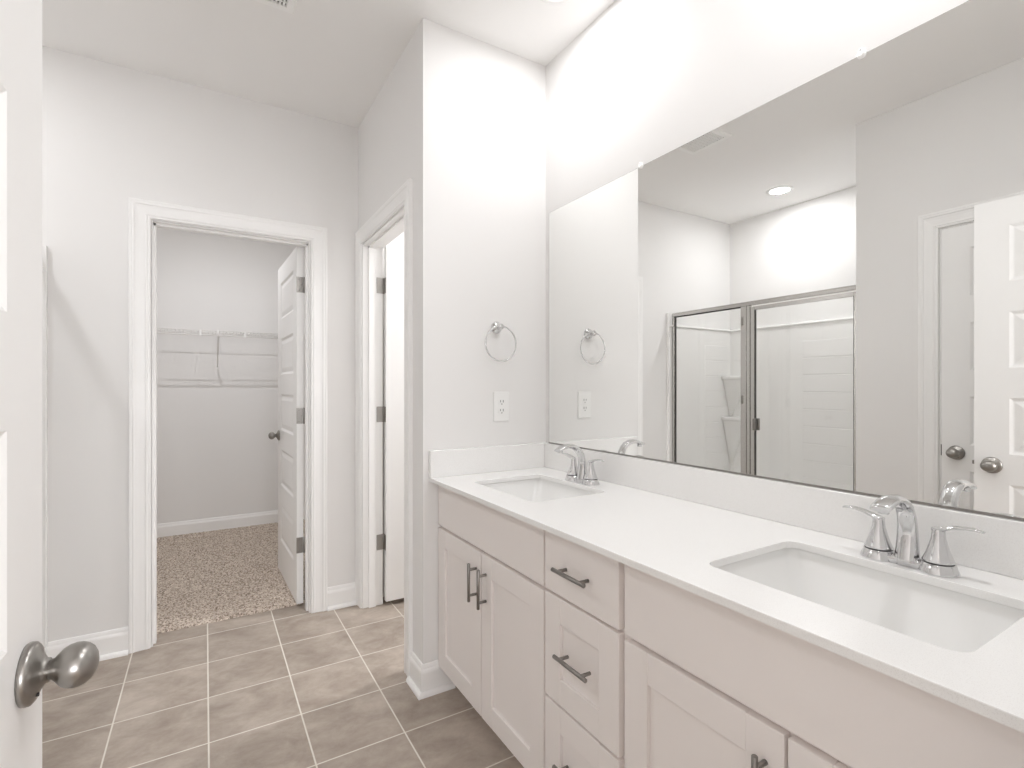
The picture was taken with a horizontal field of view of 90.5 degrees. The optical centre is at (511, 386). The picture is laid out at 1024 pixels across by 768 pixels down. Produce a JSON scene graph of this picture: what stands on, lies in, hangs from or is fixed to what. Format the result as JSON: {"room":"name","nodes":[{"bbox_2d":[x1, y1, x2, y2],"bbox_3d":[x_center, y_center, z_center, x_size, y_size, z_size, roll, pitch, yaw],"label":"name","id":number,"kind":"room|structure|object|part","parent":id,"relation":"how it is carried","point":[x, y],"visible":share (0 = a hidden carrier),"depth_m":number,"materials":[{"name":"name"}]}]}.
{"room":"bathroom","nodes":[
{"label":"bathroom","id":0,"kind":"room"},
{"bbox_2d":[42,46,403,646],"bbox_3d":[-1.132,-0.125,2.851,4.110,2.740,0.115,0,0,-31],"label":"wall","id":1,"kind":"structure","parent":0,"point":[112,133],"depth_m":2.37,"materials":[{"name":"white paint"}]},
{"bbox_2d":[42,245,47,646],"bbox_3d":[-2.381,0.258,2.008,0.815,1.750,0.036,0,0,-31],"label":"wall panel","id":2,"kind":"object","parent":1,"relation":"attached to","point":[44,247],"visible":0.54,"depth_m":2.21,"materials":[{"name":"white plastic"}]},
{"bbox_2d":[46,626,127,660],"bbox_3d":[-1.915,1.184,2.293,0.293,0.122,0.030,0,0,-31],"label":"baseboard","id":3,"kind":"structure","parent":1,"relation":"attached to","point":[113,643],"depth_m":2.32,"materials":[{"name":"white wood"}]},
{"bbox_2d":[128,197,326,653],"bbox_3d":[-1.447,0.180,2.661,0.888,2.130,0.152,0,0,-31],"label":"door frame","id":4,"kind":"structure","parent":1,"relation":"attached to","point":[141,212],"depth_m":2.46,"materials":[{"name":"white wood"}]},
{"bbox_2d":[268,246,304,603],"bbox_3d":[-1.390,0.218,3.175,0.170,2.026,0.712,0,0,-33],"label":"door","id":5,"kind":"structure","parent":1,"relation":"in","point":[291,281],"depth_m":3.05,"materials":[{"name":"white wood"}]},
{"bbox_3d":[-1.602,0.326,3.391,0.046,0.050,0.055,0,0,-33],"label":"knob","id":6,"kind":"part","parent":5,"relation":"part of","materials":[{"name":"silver metal"}]},
{"bbox_2d":[327,582,355,610],"bbox_3d":[-0.963,1.184,2.869,0.156,0.122,0.030,0,0,-31],"label":"baseboard","id":7,"kind":"structure","parent":1,"relation":"attached to","point":[344,595],"depth_m":2.87,"materials":[{"name":"white wood"}]},
{"bbox_2d":[157,507,304,537],"bbox_3d":[-2.314,1.184,3.359,2.090,0.122,1.977,0,0,-31],"label":"baseboard","id":8,"kind":"structure","parent":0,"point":[250,519],"depth_m":4.37,"materials":[{"name":"white wood"}]},
{"bbox_2d":[157,228,304,523],"bbox_3d":[-2.213,-0.125,4.642,4.110,2.740,0.115,0,0,-31],"label":"wall","id":9,"kind":"structure","parent":0,"point":[217,457],"depth_m":4.38,"materials":[{"name":"white paint"}]},
{"bbox_2d":[157,328,304,368],"bbox_3d":[-2.746,-0.303,4.072,2.080,0.307,0.308,0,0,-31],"label":"wire shelf","id":10,"kind":"object","parent":9,"relation":"attached to","point":[182,332],"visible":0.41,"depth_m":4.18,"materials":[{"name":"white metal"}]},
{"bbox_3d":[-2.748,-0.451,4.076,2.080,0.006,0.006,0,0,-31],"label":"rail","id":11,"kind":"part","parent":10,"relation":"part of","materials":[{"name":"white metal"}]},
{"bbox_3d":[-2.821,-0.452,4.198,2.080,0.006,0.006,0,0,-31],"label":"rail","id":12,"kind":"part","parent":10,"relation":"part of","materials":[{"name":"white metal"}]},
{"bbox_3d":[-2.669,-0.415,3.945,2.080,0.010,0.010,0,0,-31],"label":"rail","id":13,"kind":"part","parent":10,"relation":"part of","materials":[{"name":"white metal"}]},
{"bbox_3d":[-2.669,-0.453,3.945,2.080,0.006,0.006,0,0,-31],"label":"rail","id":14,"kind":"part","parent":10,"relation":"part of","materials":[{"name":"white metal"}]},
{"bbox_2d":[42,597,523,767],"bbox_3d":[-0.390,1.275,1.573,4.159,0.060,3.135,0,0,-31],"label":"floor","id":15,"kind":"structure","parent":0,"point":[291,686],"depth_m":1.98,"materials":[{"name":"tile"}]},
{"bbox_2d":[157,519,304,633],"bbox_3d":[-2.321,1.236,3.369,2.096,0.015,1.952,0,0,-31],"label":"carpet","id":16,"kind":"object","parent":15,"relation":"on","point":[207,577],"visible":0.38,"depth_m":3.28,"materials":[{"name":"beige carpet"}]},
{"bbox_2d":[438,485,548,767],"bbox_3d":[0.108,0.816,1.891,0.574,0.858,0.764,0,0,-31],"label":"vanity cabinet","id":17,"kind":"object","parent":15,"relation":"on","point":[491,562],"visible":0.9,"depth_m":1.69,"materials":[{"name":"white paint"}]},
{"bbox_3d":[-0.199,0.861,1.931,0.018,0.568,0.377,0,0,-31],"label":"door","id":18,"kind":"part","parent":17,"relation":"part of","materials":[{"name":"white paint"}]},
{"bbox_3d":[-0.152,0.686,1.778,0.011,0.134,0.011,0,0,-31],"label":"handle","id":19,"kind":"part","parent":17,"relation":"part of","materials":[{"name":"silver metal"}]},
{"bbox_3d":[-0.115,0.686,1.716,0.011,0.134,0.011,0,0,-31],"label":"handle","id":20,"kind":"part","parent":17,"relation":"part of","materials":[{"name":"silver metal"}]},
{"bbox_3d":[-0.001,0.861,1.603,0.018,0.568,0.376,0,0,-31],"label":"door","id":21,"kind":"part","parent":17,"relation":"part of","materials":[{"name":"white paint"}]},
{"bbox_2d":[429,443,1023,732],"bbox_3d":[0.384,0.323,1.431,0.580,0.126,1.840,0,0,-31],"label":"countertop","id":22,"kind":"structure","parent":17,"relation":"on","point":[674,524],"depth_m":1.19,"materials":[{"name":"stone"}]},
{"bbox_2d":[481,478,595,501],"bbox_3d":[0.091,0.460,1.886,0.376,0.147,0.488,0,0,-31],"label":"undermount sink","id":23,"kind":"object","parent":22,"relation":"in","point":[536,489],"visible":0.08,"depth_m":2.08,"materials":[{"name":"white ceramic"}]},
{"bbox_2d":[554,444,603,485],"bbox_3d":[0.233,0.294,1.949,0.156,0.151,0.247,0,0,-31],"label":"faucet","id":24,"kind":"object","parent":22,"relation":"on","point":[580,474],"visible":1,"depth_m":1.95,"materials":[{"name":"silver metal"}]},
{"bbox_3d":[0.229,0.280,2.043,0.021,0.021,0.082,0,0,-31],"label":"lever","id":25,"kind":"part","parent":24,"relation":"part of","materials":[{"name":"silver metal"}]},
{"bbox_3d":[0.229,0.294,1.946,0.144,0.151,0.047,0,0,-31],"label":"spout","id":26,"kind":"part","parent":24,"relation":"part of","materials":[{"name":"silver metal"}]},
{"bbox_3d":[0.244,0.360,2.017,0.067,0.020,0.067,0,0,-31],"label":"handle","id":27,"kind":"part","parent":24,"relation":"part of","materials":[{"name":"silver metal"}]},
{"bbox_3d":[0.299,0.360,1.927,0.067,0.020,0.067,0,0,-31],"label":"handle","id":28,"kind":"part","parent":24,"relation":"part of","materials":[{"name":"silver metal"}]},
{"bbox_3d":[0.314,0.280,1.902,0.021,0.021,0.082,0,0,-31],"label":"lever","id":29,"kind":"part","parent":24,"relation":"part of","materials":[{"name":"silver metal"}]},
{"bbox_2d":[716,548,1023,651],"bbox_3d":[0.649,0.460,0.963,0.376,0.147,0.488,0,0,-31],"label":"undermount sink","id":30,"kind":"object","parent":22,"relation":"in","point":[944,618],"visible":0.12,"depth_m":1.04,"materials":[{"name":"white ceramic"}]},
{"bbox_2d":[843,494,985,577],"bbox_3d":[0.786,0.294,1.035,0.156,0.151,0.247,0,0,-31],"label":"faucet","id":31,"kind":"object","parent":22,"relation":"on","point":[937,560],"visible":1,"depth_m":1.04,"materials":[{"name":"silver metal"}]},
{"bbox_3d":[0.781,0.280,1.129,0.021,0.021,0.082,0,0,-31],"label":"lever","id":32,"kind":"part","parent":31,"relation":"part of","materials":[{"name":"silver metal"}]},
{"bbox_3d":[0.796,0.360,1.103,0.067,0.020,0.067,0,0,-31],"label":"handle","id":33,"kind":"part","parent":31,"relation":"part of","materials":[{"name":"silver metal"}]},
{"bbox_3d":[0.781,0.294,1.032,0.144,0.151,0.047,0,0,-31],"label":"spout","id":34,"kind":"part","parent":31,"relation":"part of","materials":[{"name":"silver metal"}]},
{"bbox_3d":[0.824,0.362,1.058,0.038,0.014,0.112,0,0,-31],"label":"plate","id":35,"kind":"part","parent":31,"relation":"part of","materials":[{"name":"silver metal"}]},
{"bbox_3d":[0.851,0.360,1.013,0.067,0.020,0.067,0,0,-31],"label":"handle","id":36,"kind":"part","parent":31,"relation":"part of","materials":[{"name":"silver metal"}]},
{"bbox_3d":[0.866,0.280,0.988,0.021,0.021,0.082,0,0,-31],"label":"lever","id":37,"kind":"part","parent":31,"relation":"part of","materials":[{"name":"silver metal"}]},
{"bbox_2d":[545,531,627,767],"bbox_3d":[0.387,0.816,1.430,0.574,0.858,0.312,0,0,-31],"label":"base cabinet","id":38,"kind":"object","parent":15,"relation":"on","point":[585,636],"visible":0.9,"depth_m":1.29,"materials":[{"name":"white paint"}]},
{"bbox_3d":[0.134,0.713,1.333,0.030,0.010,0.009,0,0,-31],"label":"handle post","id":39,"kind":"part","parent":38,"relation":"part of","materials":[{"name":"silver metal"}]},
{"bbox_3d":[0.141,0.485,1.293,0.011,0.011,0.134,0,0,-31],"label":"handle","id":40,"kind":"part","parent":38,"relation":"part of","materials":[{"name":"silver metal"}]},
{"bbox_3d":[0.144,0.713,1.287,0.011,0.011,0.134,0,0,-31],"label":"handle","id":41,"kind":"part","parent":38,"relation":"part of","materials":[{"name":"silver metal"}]},
{"bbox_3d":[0.178,1.007,1.308,0.018,0.276,0.297,0,0,-31],"label":"drawer","id":42,"kind":"part","parent":38,"relation":"part of","materials":[{"name":"white paint"}]},
{"bbox_3d":[0.178,0.717,1.308,0.018,0.288,0.297,0,0,-31],"label":"drawer","id":43,"kind":"part","parent":38,"relation":"part of","materials":[{"name":"white paint"}]},
{"bbox_3d":[0.178,0.482,1.308,0.018,0.165,0.297,0,0,-31],"label":"drawer","id":44,"kind":"part","parent":38,"relation":"part of","materials":[{"name":"white paint"}]},
{"bbox_3d":[0.177,0.485,1.262,0.030,0.010,0.009,0,0,-31],"label":"handle post","id":45,"kind":"part","parent":38,"relation":"part of","materials":[{"name":"silver metal"}]},
{"bbox_3d":[0.181,0.713,1.256,0.030,0.010,0.009,0,0,-31],"label":"handle post","id":46,"kind":"part","parent":38,"relation":"part of","materials":[{"name":"silver metal"}]},
{"bbox_2d":[625,565,1023,767],"bbox_3d":[0.664,0.816,0.971,0.574,0.858,0.761,0,0,-31],"label":"vanity cabinet","id":47,"kind":"object","parent":15,"relation":"on","point":[709,684],"visible":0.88,"depth_m":0.87,"materials":[{"name":"white paint"}]},
{"bbox_3d":[0.361,0.861,1.004,0.018,0.568,0.374,0,0,-31],"label":"door","id":48,"kind":"part","parent":47,"relation":"part of","materials":[{"name":"white paint"}]},
{"bbox_3d":[0.407,0.686,0.852,0.011,0.134,0.011,0,0,-31],"label":"handle","id":49,"kind":"part","parent":47,"relation":"part of","materials":[{"name":"silver metal"}]},
{"bbox_3d":[0.420,0.641,0.860,0.030,0.010,0.009,0,0,-31],"label":"handle post","id":50,"kind":"part","parent":47,"relation":"part of","materials":[{"name":"silver metal"}]},
{"bbox_3d":[0.557,0.861,0.680,0.018,0.568,0.371,0,0,-31],"label":"door","id":51,"kind":"part","parent":47,"relation":"part of","materials":[{"name":"white paint"}]},
{"bbox_2d":[42,0,615,127],"bbox_3d":[-0.913,-1.535,2.480,4.200,0.080,5.210,0,0,-31],"label":"ceiling","id":52,"kind":"structure","parent":0,"point":[330,60],"depth_m":2.17,"materials":[{"name":"white paint"}]},
{"bbox_2d":[254,0,296,13],"bbox_3d":[-0.916,-1.489,1.837,0.276,0.012,0.288,0,0,-31],"label":"ceiling vent","id":53,"kind":"object","parent":52,"relation":"in","point":[288,6],"visible":1,"depth_m":1.97,"materials":[{"name":"white metal"}]},
{"bbox_2d":[268,0,286,5],"bbox_3d":[-0.916,-1.489,1.837,0.208,0.006,0.220,0,0,-31],"label":"grille","id":54,"kind":"object","parent":53,"relation":"attached to","point":[271,2],"depth_m":1.97,"materials":[{"name":"white metal"}]},
{"bbox_2d":[541,0,569,3],"bbox_3d":[0.168,-1.491,1.889,0.185,0.007,0.185,0,0,-31],"label":"recessed light","id":55,"kind":"object","parent":52,"relation":"in","point":[545,1],"visible":1,"depth_m":1.96,"materials":[{"name":"white plastic"}]},
{"bbox_2d":[358,18,448,663],"bbox_3d":[-0.575,-0.125,2.524,0.115,2.740,1.021,0,0,-31],"label":"wall partition","id":56,"kind":"structure","parent":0,"point":[403,135],"depth_m":2.10,"materials":[{"name":"white paint"}]},
{"bbox_2d":[355,178,412,676],"bbox_3d":[-0.613,0.180,2.568,0.134,2.130,0.896,0,0,-31],"label":"door frame","id":57,"kind":"structure","parent":56,"relation":"attached to","point":[369,255],"depth_m":2.86,"materials":[{"name":"white wood"}]},
{"bbox_2d":[377,245,403,601],"bbox_3d":[-0.438,0.206,3.066,0.752,2.026,0.170,0,0,-31],"label":"door","id":58,"kind":"structure","parent":56,"relation":"in","point":[391,285],"depth_m":2.90,"materials":[{"name":"white wood"}]},
{"bbox_2d":[406,651,454,699],"bbox_3d":[-0.341,1.184,2.121,0.160,0.122,0.150,0,0,-31],"label":"baseboard","id":59,"kind":"structure","parent":56,"relation":"attached to","point":[428,679],"depth_m":2.07,"materials":[{"name":"white wood"}]},
{"bbox_2d":[449,28,545,448],"bbox_3d":[0.432,-0.125,2.603,1.690,2.740,0.115,0,0,-31],"label":"wall","id":60,"kind":"structure","parent":0,"point":[497,96],"depth_m":2.24,"materials":[{"name":"white paint"}]},
{"bbox_2d":[493,391,508,421],"bbox_3d":[-0.046,0.087,2.241,0.080,0.132,0.008,0,0,-31],"label":"electrical outlet","id":61,"kind":"object","parent":60,"relation":"attached to","point":[500,399],"visible":1,"depth_m":2.24,"materials":[{"name":"white plastic"}]},
{"bbox_2d":[498,399,504,404],"bbox_3d":[-0.045,0.068,2.239,0.034,0.028,0.002,0,0,-31],"label":"receptacle","id":62,"kind":"object","parent":61,"relation":"attached to","point":[500,401],"depth_m":2.24,"materials":[{"name":"grey plastic"}]},
{"bbox_2d":[498,408,504,413],"bbox_3d":[-0.045,0.106,2.239,0.034,0.028,0.002,0,0,-31],"label":"receptacle","id":63,"kind":"object","parent":61,"relation":"attached to","point":[500,410],"depth_m":2.24,"materials":[{"name":"grey plastic"}]},
{"bbox_2d":[485,321,516,361],"bbox_3d":[-0.055,-0.197,2.211,0.158,0.179,0.052,0,0,-31],"label":"towel ring","id":64,"kind":"object","parent":60,"relation":"attached to","point":[496,327],"visible":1,"depth_m":2.21,"materials":[{"name":"silver metal"}]},
{"bbox_3d":[-0.057,-0.260,2.210,0.054,0.054,0.052,0,0,-31],"label":"mounting post","id":65,"kind":"part","parent":64,"relation":"part of","materials":[{"name":"silver metal"}]},
{"bbox_2d":[546,0,968,442],"bbox_3d":[0.712,-0.125,1.561,0.115,2.740,1.957,0,0,-31],"label":"wall","id":66,"kind":"structure","parent":0,"point":[646,79],"depth_m":1.72,"materials":[{"name":"white paint"}]},
{"bbox_2d":[544,443,1023,579],"bbox_3d":[0.624,0.315,1.576,0.020,0.110,1.840,0,0,-31],"label":"backsplash","id":67,"kind":"structure","parent":66,"relation":"attached to","point":[1000,550],"depth_m":1.32,"materials":[{"name":"stone"}]},
{"bbox_2d":[549,0,1023,520],"bbox_3d":[0.629,-0.278,1.575,0.012,1.075,1.779,0,0,-31],"label":"vanity mirror","id":68,"kind":"object","parent":66,"relation":"attached to","point":[822,286],"visible":1,"depth_m":1.29,"materials":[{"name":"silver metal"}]},
{"bbox_3d":[-0.106,-0.125,-0.009,2.909,2.740,0.115,0,0,-31],"label":"wall","id":69,"kind":"structure","parent":0,"visible":0},
{"bbox_2d":[0,0,99,767],"bbox_3d":[-0.436,0.218,0.314,0.170,2.026,0.750,0,0,-28],"label":"door","id":70,"kind":"structure","parent":69,"relation":"in","point":[25,666],"depth_m":0.58,"materials":[{"name":"white wood"}]},
{"bbox_3d":[-0.528,0.336,0.613,0.046,0.050,0.055,0,0,-28],"label":"knob","id":71,"kind":"part","parent":70,"relation":"part of","materials":[{"name":"silver metal"}]}
]}

